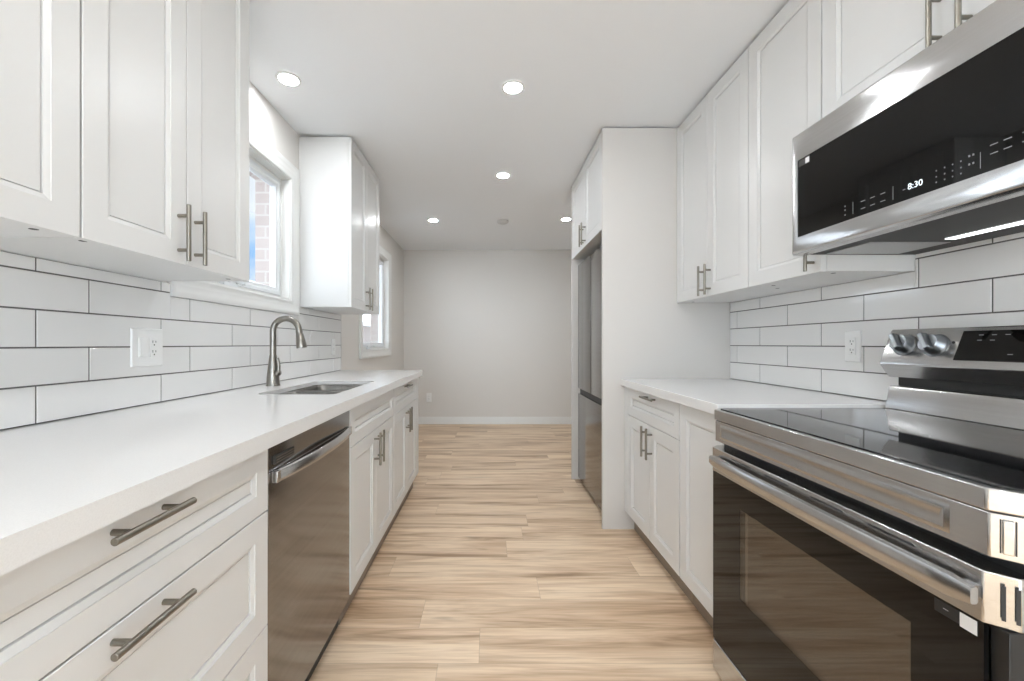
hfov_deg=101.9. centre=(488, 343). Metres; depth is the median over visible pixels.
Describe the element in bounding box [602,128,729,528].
refrigerator side panel
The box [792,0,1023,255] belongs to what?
microwave
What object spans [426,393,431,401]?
outlet
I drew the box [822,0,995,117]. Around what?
upper cabinet
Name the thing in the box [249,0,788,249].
ceiling
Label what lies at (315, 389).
sink
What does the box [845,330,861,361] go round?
outlet
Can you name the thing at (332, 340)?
outlet
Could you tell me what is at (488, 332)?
wall
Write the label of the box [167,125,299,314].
window
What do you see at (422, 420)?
baseboard
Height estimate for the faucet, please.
0.357 m
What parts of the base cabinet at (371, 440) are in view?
door, handle, handle, door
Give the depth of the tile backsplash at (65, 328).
1.33 m
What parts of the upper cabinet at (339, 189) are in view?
door, handle, door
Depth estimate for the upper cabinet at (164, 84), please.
1.13 m
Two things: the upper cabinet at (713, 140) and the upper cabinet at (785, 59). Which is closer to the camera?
the upper cabinet at (785, 59)
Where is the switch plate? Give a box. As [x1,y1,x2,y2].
[130,328,162,366]
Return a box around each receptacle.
[150,338,157,356]
[848,338,855,354]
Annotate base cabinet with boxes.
[0,449,267,680]
[287,389,393,624]
[319,377,418,535]
[625,387,692,603]
[680,404,723,628]
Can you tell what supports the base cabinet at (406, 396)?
on the floor
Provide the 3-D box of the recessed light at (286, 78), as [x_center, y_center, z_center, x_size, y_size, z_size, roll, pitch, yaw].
[-1.000,-1.319,2.070,0.120,0.006,0.120,0,0,0]
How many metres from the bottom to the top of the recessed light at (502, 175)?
0.006 m
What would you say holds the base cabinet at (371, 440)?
on the floor
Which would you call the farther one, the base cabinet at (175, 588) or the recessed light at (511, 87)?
the recessed light at (511, 87)
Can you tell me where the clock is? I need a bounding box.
[908,179,922,188]
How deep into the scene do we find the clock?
1.01 m
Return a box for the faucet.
[265,315,306,385]
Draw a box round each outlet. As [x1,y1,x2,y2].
[331,339,334,354]
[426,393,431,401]
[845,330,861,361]
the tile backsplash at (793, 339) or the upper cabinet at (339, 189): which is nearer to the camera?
the tile backsplash at (793, 339)
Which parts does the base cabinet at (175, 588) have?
drawer, handle, handle, drawer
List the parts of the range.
storage drawer, pressed panel, handle, door glass, door rail, knob, knob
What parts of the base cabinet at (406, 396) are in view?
door, drawer, handle, handle, door, panel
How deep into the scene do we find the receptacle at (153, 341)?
1.46 m
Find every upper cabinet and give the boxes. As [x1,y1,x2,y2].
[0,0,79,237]
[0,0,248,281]
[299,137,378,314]
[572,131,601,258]
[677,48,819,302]
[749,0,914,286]
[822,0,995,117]
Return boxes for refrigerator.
[578,245,601,510]
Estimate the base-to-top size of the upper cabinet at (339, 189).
1.075 m
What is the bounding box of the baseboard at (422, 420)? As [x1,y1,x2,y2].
[419,417,570,423]
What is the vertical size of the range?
1.164 m
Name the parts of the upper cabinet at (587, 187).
door, handle, door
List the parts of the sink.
bowl, bowl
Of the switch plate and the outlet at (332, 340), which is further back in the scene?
the outlet at (332, 340)
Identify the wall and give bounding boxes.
[161,81,403,369]
[404,250,570,416]
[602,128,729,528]
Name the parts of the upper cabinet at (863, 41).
handle, handle, door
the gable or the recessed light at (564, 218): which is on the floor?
the gable
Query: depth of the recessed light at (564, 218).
4.39 m
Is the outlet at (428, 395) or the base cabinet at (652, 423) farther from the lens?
the outlet at (428, 395)
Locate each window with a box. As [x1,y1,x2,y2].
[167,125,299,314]
[359,244,391,358]
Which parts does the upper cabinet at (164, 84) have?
door, handle, handle, door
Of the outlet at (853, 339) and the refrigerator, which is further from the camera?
the refrigerator
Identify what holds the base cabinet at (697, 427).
on the floor
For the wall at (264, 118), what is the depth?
2.58 m
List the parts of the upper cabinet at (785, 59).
door, handle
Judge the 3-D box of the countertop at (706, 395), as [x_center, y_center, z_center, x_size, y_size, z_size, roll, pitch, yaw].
[1.137,0.232,1.987,0.674,0.040,1.070,0,0,0]
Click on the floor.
(497, 563)
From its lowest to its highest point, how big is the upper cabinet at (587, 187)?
0.605 m
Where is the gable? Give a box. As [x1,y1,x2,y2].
[571,187,584,478]
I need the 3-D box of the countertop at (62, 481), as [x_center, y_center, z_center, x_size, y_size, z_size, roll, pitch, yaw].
[-0.867,0.232,1.798,0.671,0.040,3.072,0,0,0]
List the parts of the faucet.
lever, spout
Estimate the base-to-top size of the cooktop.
0.038 m
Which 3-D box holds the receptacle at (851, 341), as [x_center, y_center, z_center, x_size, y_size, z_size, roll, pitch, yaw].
[1.456,0.009,1.665,0.002,0.068,0.034,0,0,0]
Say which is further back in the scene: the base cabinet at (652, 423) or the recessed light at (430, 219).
the recessed light at (430, 219)
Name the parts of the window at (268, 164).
crank handle, sash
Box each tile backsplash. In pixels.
[0,251,340,429]
[730,232,1023,400]
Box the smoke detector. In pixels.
[497,219,508,224]
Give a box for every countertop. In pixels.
[0,370,422,575]
[621,379,885,414]
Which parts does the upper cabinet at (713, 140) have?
door, handle, handle, door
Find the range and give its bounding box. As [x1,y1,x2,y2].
[709,325,1023,680]
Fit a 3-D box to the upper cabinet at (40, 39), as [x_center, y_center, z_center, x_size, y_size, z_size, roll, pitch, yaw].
[-1.018,-0.768,0.584,0.367,1.082,0.601,0,0,0]
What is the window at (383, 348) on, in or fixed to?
in the wall at (264, 118)
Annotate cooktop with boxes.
[714,408,1023,516]
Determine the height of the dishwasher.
0.870 m
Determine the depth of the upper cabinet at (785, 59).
1.62 m
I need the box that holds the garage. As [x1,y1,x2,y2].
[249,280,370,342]
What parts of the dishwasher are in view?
control panel, handle, toe panel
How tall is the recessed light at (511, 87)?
0.006 m
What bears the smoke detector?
attached to the ceiling
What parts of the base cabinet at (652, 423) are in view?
door, handle, handle, handle, drawer, door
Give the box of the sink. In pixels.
[279,385,361,393]
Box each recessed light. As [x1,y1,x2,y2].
[275,71,301,86]
[427,218,438,221]
[495,172,510,178]
[501,80,524,94]
[560,217,570,220]
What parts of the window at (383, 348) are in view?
sash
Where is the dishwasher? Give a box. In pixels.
[266,411,351,680]
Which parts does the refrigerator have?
door, freezer drawer, door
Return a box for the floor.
[309,424,722,680]
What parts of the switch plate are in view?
switch frame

